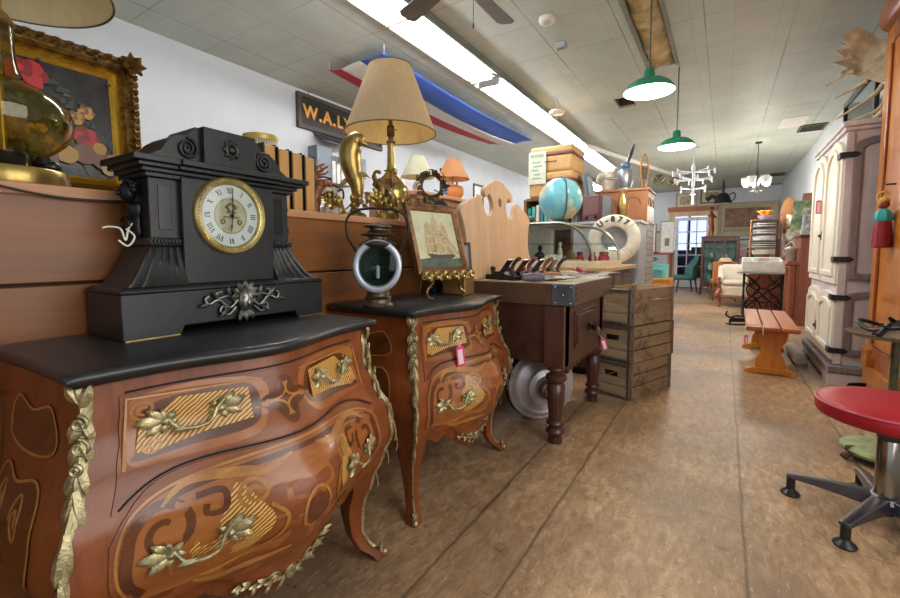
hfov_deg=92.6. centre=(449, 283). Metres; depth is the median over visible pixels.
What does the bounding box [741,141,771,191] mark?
glass chandelier
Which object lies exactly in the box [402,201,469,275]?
picture
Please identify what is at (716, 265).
leather chair
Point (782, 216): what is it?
stand
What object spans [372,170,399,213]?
brass heron
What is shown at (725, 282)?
seat cushion
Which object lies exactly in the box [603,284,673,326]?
wooden crate
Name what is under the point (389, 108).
brass table lamp
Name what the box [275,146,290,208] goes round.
book
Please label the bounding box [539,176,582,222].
globe
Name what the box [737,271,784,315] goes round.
table
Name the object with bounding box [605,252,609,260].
jar
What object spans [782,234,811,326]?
pedestal
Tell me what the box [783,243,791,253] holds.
jug
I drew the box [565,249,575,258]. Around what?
jug
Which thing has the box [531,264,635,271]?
countertop
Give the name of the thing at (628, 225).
life ring
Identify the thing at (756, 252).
stack
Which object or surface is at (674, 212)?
door
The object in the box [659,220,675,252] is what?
picture
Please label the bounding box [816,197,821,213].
price tag
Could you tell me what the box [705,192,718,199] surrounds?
print
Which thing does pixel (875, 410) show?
stool
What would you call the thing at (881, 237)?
tassel
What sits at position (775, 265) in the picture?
basin
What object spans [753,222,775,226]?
stack
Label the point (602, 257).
jar
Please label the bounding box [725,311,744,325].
scraper
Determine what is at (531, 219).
lidded pot
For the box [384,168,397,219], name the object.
brass candlestick
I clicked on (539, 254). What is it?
bust
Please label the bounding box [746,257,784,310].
sideboard
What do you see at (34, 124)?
lamp base
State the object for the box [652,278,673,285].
desk
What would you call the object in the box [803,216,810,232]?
print
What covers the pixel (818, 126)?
ceiling vent
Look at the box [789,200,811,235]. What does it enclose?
floral canvas
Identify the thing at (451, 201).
cabinet
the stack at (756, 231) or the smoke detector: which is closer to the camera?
the smoke detector
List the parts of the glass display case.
panel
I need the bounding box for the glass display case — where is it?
[528,221,621,266]
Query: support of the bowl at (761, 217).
on the plate rack
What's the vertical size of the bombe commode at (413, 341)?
0.832 m
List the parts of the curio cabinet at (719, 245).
post, cornice, post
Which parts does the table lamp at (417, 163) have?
lamp shade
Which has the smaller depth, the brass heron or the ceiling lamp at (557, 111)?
the brass heron
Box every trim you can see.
[584,183,781,196]
[618,0,678,67]
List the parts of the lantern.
bail handle, burner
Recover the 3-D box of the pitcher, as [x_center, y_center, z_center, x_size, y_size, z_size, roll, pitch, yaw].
[2.197,-1.384,5.891,0.312,0.300,0.270,3,5,36]
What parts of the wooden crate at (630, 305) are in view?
panel, panel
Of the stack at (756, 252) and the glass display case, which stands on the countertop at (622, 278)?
the glass display case
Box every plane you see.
[486,257,520,280]
[506,257,537,279]
[522,257,553,280]
[537,257,567,279]
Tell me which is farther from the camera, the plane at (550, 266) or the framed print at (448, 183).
the framed print at (448, 183)
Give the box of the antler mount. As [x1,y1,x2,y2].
[825,26,887,120]
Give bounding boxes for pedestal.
[645,221,654,284]
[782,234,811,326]
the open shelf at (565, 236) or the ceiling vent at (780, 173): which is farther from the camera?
the ceiling vent at (780, 173)
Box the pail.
[783,241,797,260]
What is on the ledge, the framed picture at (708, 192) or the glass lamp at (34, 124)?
the glass lamp at (34, 124)
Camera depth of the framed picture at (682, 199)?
12.89 m
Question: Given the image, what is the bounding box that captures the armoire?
[860,0,899,391]
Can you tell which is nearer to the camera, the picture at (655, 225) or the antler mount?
the antler mount
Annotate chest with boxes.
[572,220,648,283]
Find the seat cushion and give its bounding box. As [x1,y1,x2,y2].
[722,279,746,285]
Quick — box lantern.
[345,207,409,307]
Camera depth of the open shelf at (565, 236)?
5.82 m
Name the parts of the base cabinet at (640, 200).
door, cornice, door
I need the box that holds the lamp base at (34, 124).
[0,20,74,158]
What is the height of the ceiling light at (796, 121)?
0.006 m
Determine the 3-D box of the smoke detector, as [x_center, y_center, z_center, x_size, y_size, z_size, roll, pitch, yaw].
[0.786,-2.133,3.487,0.130,0.047,0.130,3,5,32]
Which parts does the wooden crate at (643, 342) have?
panel, panel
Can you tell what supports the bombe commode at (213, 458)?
on the floor
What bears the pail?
on the pedestal at (797, 281)
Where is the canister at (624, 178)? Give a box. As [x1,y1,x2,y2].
[616,168,632,189]
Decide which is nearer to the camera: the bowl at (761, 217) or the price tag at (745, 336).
the price tag at (745, 336)
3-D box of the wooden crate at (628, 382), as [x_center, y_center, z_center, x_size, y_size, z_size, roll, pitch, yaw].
[1.411,0.680,3.339,0.604,0.263,0.320,-3,5,-37]
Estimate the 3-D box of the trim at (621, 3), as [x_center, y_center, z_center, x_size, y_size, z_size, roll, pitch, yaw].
[1.156,-2.099,2.794,0.290,0.014,3.800,3,5,32]
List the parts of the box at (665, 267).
lid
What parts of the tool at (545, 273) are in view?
handle, blade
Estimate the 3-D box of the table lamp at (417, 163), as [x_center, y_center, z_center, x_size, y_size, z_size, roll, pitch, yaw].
[-0.299,-1.003,3.979,0.316,0.358,0.316,3,5,32]
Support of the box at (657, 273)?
on the desk at (655, 281)
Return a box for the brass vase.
[616,190,628,215]
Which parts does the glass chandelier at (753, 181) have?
lamp shade, lamp shade, stem, lamp shade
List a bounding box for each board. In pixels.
[582,173,594,196]
[802,193,812,200]
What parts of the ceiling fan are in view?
blade, pull chain, blade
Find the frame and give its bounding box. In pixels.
[843,79,882,121]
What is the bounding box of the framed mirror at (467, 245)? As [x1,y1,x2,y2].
[464,242,471,269]
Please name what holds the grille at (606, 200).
attached to the radio
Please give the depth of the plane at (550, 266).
2.63 m
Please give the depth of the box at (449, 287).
2.27 m
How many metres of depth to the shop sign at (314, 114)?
5.23 m
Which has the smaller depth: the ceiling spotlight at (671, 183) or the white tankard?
the white tankard
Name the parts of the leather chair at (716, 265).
leg, leg, backrest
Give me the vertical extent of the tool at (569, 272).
0.054 m
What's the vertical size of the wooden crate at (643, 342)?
0.263 m
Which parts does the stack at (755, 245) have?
plate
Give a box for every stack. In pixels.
[752,243,774,247]
[752,250,774,254]
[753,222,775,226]
[753,229,775,233]
[753,236,775,240]
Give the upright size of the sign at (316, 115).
0.151 m
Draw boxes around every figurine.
[338,132,369,216]
[434,189,449,194]
[557,242,562,257]
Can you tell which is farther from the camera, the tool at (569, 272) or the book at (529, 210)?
the book at (529, 210)
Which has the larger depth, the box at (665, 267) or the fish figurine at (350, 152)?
the box at (665, 267)
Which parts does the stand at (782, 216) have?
panel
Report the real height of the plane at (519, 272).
0.140 m
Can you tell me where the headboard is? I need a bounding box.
[457,180,530,279]
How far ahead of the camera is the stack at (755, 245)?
7.42 m
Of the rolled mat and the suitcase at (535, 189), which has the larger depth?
the suitcase at (535, 189)
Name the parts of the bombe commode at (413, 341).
leg, drawer pull, drawer pull, drawer, drawer, drawer pull, leg, drawer pull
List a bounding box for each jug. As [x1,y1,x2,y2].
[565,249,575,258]
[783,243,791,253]
[784,214,791,225]
[784,229,794,240]
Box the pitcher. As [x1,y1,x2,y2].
[596,170,617,189]
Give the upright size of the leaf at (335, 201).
0.126 m
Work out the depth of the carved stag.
2.02 m
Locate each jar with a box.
[576,251,583,260]
[588,252,596,260]
[598,252,605,260]
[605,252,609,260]
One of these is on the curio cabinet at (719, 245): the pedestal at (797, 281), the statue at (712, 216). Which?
the statue at (712, 216)
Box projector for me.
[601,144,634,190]
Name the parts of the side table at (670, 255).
leg, leg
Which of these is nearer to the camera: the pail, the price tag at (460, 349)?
the price tag at (460, 349)
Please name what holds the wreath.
on the ledge
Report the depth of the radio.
4.93 m
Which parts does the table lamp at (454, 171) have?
lamp shade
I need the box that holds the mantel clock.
[85,126,321,342]
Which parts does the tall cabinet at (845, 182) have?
arched moulding, door, arched moulding, door, arched moulding, door, arched moulding, moulding, door, cornice, panel moulding, raised panel, panel moulding, raised panel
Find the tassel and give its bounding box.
[870,183,896,247]
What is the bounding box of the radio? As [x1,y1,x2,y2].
[582,194,612,221]
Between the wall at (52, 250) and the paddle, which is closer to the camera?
the wall at (52, 250)
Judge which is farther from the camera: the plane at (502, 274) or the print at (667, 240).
the print at (667, 240)
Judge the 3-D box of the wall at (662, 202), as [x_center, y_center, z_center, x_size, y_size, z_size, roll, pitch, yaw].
[6.712,-1.382,13.264,5.690,2.950,0.100,3,5,32]
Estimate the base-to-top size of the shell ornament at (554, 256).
0.102 m
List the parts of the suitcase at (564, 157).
lid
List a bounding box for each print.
[440,168,457,187]
[473,183,483,205]
[665,238,669,245]
[680,196,691,204]
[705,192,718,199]
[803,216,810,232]
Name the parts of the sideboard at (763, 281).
door, door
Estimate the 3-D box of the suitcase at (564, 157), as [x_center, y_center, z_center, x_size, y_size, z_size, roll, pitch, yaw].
[1.394,-1.579,5.581,0.556,0.320,0.583,3,5,32]
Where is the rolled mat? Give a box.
[785,342,806,364]
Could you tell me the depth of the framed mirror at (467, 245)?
2.32 m
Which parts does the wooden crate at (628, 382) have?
panel, panel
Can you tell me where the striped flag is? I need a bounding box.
[329,52,533,145]
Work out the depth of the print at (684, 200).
12.88 m
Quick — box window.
[674,216,706,251]
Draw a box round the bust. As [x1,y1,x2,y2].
[535,245,544,260]
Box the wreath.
[415,169,449,203]
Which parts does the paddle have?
blade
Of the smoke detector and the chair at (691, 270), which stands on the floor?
the chair at (691, 270)
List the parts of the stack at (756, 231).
plate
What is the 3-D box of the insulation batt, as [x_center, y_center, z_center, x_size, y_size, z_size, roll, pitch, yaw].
[1.157,-2.124,2.793,0.224,0.074,3.763,3,5,32]
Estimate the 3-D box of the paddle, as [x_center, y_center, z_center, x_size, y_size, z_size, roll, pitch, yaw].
[5.926,-0.998,7.538,0.240,1.056,0.060,3,5,39]
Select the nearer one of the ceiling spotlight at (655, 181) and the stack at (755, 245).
the stack at (755, 245)
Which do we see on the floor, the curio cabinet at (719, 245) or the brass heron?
the curio cabinet at (719, 245)
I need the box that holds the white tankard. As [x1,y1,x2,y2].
[321,185,344,213]
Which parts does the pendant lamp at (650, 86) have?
bulb, lamp shade, cord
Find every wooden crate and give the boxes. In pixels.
[598,353,670,400]
[599,319,673,363]
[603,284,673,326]
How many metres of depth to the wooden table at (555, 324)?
2.42 m
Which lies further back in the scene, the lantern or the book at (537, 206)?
the book at (537, 206)
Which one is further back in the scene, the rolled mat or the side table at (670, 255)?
the side table at (670, 255)
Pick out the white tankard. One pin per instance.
(337, 210)
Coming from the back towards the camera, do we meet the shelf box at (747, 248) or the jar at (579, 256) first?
the shelf box at (747, 248)
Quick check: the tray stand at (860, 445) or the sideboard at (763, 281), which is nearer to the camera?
the tray stand at (860, 445)
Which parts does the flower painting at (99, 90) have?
frame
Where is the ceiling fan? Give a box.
[399,0,513,28]
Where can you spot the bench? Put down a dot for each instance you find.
(778, 325)
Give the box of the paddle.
[780,197,794,256]
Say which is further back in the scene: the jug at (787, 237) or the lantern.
the jug at (787, 237)
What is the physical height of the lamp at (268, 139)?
0.418 m
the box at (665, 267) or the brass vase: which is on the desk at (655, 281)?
the box at (665, 267)
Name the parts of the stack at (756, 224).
plate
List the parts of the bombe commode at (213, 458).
drawer pull, drawer pull, drawer, drawer, drawer pull, drawer pull, leg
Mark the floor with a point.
(672, 491)
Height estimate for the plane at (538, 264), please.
0.140 m
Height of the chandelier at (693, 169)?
1.020 m
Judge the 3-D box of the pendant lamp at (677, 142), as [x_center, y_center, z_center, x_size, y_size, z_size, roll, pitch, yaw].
[2.347,-1.822,4.431,0.356,0.822,0.356,3,5,32]
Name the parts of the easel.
openwork rail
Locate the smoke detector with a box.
[539,14,554,26]
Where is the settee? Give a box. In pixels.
[714,264,746,306]
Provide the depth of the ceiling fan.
2.97 m
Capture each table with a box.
[474,276,611,444]
[653,253,672,277]
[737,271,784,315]
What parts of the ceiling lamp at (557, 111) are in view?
lamp shade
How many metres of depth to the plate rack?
7.44 m
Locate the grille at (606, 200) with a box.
[602,196,610,217]
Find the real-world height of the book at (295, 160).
0.260 m
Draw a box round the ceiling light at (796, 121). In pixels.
[778,115,809,128]
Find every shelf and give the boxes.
[524,198,582,257]
[738,238,778,263]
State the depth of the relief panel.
12.16 m
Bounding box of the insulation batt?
[626,0,673,66]
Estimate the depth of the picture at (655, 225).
12.36 m
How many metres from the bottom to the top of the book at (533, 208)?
0.271 m
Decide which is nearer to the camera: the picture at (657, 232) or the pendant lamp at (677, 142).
the pendant lamp at (677, 142)
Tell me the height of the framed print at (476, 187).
0.800 m
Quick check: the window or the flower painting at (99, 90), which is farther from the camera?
the window
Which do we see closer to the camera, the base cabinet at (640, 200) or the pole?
the base cabinet at (640, 200)
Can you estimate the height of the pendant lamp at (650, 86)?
0.732 m
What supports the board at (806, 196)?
on the pedestal at (797, 281)
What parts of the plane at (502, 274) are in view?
knob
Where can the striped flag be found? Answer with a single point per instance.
(446, 111)
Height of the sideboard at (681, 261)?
0.900 m
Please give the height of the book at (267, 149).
0.268 m
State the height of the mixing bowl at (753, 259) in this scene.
0.200 m
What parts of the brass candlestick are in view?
stem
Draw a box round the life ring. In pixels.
[588,215,640,261]
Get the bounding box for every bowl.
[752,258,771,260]
[758,215,772,219]
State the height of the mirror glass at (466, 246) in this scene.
0.130 m
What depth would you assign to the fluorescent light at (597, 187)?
11.92 m
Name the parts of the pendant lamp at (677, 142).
lamp shade, cord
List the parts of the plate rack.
post, post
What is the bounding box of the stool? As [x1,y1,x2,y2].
[780,386,899,551]
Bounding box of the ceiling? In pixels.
[113,0,887,195]
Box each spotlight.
[505,359,572,418]
[652,175,665,183]
[668,177,680,185]
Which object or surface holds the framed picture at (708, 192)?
attached to the wall at (662, 202)
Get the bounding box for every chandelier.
[672,146,715,203]
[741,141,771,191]
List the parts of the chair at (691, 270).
seat, backrest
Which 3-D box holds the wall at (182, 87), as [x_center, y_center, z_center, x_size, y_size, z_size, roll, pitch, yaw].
[-0.072,-0.990,7.815,0.100,2.950,16.400,3,5,32]
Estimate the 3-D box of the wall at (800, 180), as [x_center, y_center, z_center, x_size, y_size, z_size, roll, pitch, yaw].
[4.646,-0.774,4.824,0.100,2.950,16.400,3,5,32]
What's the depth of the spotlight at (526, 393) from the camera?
2.65 m
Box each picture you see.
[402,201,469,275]
[653,223,656,252]
[656,231,659,252]
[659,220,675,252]
[676,192,696,206]
[700,189,721,203]
[800,214,810,234]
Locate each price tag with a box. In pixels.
[456,338,464,365]
[598,328,607,349]
[744,331,747,342]
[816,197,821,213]
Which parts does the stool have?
leg, seat, leg, leg, chrome post, under plate, leg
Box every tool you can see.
[521,272,575,281]
[542,272,594,280]
[560,270,607,278]
[582,269,619,273]
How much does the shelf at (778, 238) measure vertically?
1.400 m
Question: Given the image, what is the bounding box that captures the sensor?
[555,41,566,50]
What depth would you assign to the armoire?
2.93 m
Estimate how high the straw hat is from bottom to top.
0.090 m
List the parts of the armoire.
rail, drawer, bead moulding, door, cornice, rail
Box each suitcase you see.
[530,170,583,199]
[531,144,584,174]
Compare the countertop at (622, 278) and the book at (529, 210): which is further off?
the book at (529, 210)
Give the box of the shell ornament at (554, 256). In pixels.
[542,254,561,260]
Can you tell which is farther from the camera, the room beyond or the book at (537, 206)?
the room beyond
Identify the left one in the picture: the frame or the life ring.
the life ring
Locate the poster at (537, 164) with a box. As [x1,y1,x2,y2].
[528,151,545,184]
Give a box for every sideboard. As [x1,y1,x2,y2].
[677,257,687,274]
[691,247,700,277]
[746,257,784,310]
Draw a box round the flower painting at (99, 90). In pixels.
[13,22,146,190]
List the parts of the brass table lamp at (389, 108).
lamp shade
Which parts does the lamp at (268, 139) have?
shade glass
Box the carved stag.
[314,161,331,211]
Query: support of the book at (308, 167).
on the ledge
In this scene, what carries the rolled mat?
on the floor
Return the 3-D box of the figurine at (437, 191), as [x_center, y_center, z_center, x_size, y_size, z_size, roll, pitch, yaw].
[-0.079,-0.888,4.162,0.156,0.102,0.060,0,4,0]
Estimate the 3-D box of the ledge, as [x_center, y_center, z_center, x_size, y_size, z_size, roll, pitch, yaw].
[-1.007,-0.283,1.750,0.707,0.030,4.500,3,5,32]
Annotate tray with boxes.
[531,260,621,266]
[845,327,899,342]
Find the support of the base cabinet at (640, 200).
on the pedestal at (650, 228)
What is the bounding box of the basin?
[741,257,782,271]
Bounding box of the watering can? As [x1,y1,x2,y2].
[706,179,735,204]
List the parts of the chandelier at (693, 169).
stem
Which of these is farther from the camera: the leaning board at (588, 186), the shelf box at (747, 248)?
the shelf box at (747, 248)
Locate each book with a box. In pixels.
[256,142,275,161]
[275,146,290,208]
[289,151,302,209]
[302,155,315,211]
[528,209,531,225]
[532,207,535,221]
[536,205,539,226]
[540,208,543,221]
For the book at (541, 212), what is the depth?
5.47 m
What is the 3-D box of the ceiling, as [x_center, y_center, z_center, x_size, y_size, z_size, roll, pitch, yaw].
[2.314,-2.456,6.248,5.690,0.200,16.500,3,5,32]
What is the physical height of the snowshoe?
0.470 m
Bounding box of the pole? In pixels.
[580,142,690,179]
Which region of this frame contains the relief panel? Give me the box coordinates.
[716,200,779,235]
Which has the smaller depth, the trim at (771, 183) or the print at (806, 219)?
the print at (806, 219)
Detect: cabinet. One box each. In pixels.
[364,190,466,220]
[595,187,655,222]
[698,236,739,294]
[802,117,881,385]
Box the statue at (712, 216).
[707,207,716,235]
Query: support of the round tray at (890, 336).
on the tray stand at (860, 445)
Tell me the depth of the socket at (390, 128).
2.48 m
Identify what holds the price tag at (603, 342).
hanging from the wooden table at (555, 324)
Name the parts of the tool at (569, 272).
handle, blade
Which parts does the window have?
frame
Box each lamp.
[0,0,126,202]
[242,132,278,146]
[344,56,435,219]
[401,154,434,189]
[436,158,469,197]
[549,99,564,115]
[623,0,675,100]
[657,67,695,150]
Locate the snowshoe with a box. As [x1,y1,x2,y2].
[640,154,648,187]
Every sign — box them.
[295,90,382,150]
[305,105,343,129]
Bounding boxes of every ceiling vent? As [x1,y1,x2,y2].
[769,172,785,175]
[797,122,828,132]
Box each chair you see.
[672,256,699,292]
[709,262,737,301]
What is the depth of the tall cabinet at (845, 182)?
3.36 m
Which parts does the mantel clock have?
recessed panel, cornice, recessed panel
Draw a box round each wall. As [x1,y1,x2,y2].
[0,193,477,597]
[12,17,530,217]
[653,185,781,264]
[779,80,884,256]
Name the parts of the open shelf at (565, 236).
panel, shelf, shelf, panel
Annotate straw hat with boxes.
[716,258,733,261]
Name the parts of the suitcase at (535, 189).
lid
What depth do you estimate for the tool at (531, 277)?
2.39 m
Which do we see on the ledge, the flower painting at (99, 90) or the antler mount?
the flower painting at (99, 90)
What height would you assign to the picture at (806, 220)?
0.297 m
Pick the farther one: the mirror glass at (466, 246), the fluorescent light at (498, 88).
the fluorescent light at (498, 88)
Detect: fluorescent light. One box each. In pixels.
[348,0,496,83]
[474,74,616,171]
[593,182,601,190]
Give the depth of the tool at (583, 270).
2.96 m
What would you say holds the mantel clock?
on the bombe commode at (213, 458)
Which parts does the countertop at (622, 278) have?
panel, panel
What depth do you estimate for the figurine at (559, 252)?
4.10 m
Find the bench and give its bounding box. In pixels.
[742,309,800,377]
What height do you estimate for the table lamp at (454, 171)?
0.413 m
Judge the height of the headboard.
0.646 m
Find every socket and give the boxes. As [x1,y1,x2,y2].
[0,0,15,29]
[386,120,394,143]
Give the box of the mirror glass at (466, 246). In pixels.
[464,245,468,264]
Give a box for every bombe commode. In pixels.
[0,313,397,597]
[327,291,512,527]
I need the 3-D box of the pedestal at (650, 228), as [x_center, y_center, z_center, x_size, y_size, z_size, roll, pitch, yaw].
[2.329,-0.088,5.780,0.660,1.445,0.620,3,5,32]
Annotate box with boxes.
[443,270,474,294]
[652,269,661,277]
[653,264,668,277]
[739,243,746,256]
[747,248,753,256]
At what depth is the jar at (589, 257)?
3.95 m
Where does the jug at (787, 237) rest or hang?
on the stand at (782, 216)
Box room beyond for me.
[673,252,707,287]
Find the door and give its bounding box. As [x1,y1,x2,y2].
[667,205,718,288]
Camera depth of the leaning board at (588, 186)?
5.33 m
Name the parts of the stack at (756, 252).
plate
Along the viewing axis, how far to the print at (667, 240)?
12.22 m
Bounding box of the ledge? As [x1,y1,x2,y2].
[0,180,460,228]
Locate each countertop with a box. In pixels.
[513,264,635,373]
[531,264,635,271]
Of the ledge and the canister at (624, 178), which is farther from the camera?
the canister at (624, 178)
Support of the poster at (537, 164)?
attached to the suitcase at (564, 157)
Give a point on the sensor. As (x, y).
(562, 45)
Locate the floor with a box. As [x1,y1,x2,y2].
[196,287,899,597]
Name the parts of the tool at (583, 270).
handle, blade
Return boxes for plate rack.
[749,219,778,256]
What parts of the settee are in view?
leg, arm, seat, rail, backrest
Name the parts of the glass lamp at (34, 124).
lamp shade, flex cord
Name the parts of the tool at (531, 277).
handle, blade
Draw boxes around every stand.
[778,215,796,256]
[839,316,899,462]
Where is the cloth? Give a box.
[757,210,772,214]
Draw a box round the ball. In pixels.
[572,267,582,277]
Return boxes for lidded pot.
[528,216,534,221]
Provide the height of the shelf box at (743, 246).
0.340 m
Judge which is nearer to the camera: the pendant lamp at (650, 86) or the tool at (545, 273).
the tool at (545, 273)
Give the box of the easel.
[418,269,473,299]
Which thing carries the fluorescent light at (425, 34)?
attached to the ceiling
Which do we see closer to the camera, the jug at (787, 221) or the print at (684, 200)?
the jug at (787, 221)
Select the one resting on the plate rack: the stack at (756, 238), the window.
the stack at (756, 238)
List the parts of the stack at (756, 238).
plate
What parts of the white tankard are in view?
handle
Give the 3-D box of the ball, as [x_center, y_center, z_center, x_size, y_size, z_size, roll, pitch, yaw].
[0.827,-0.074,2.794,0.070,0.070,0.069,3,5,32]
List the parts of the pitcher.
handle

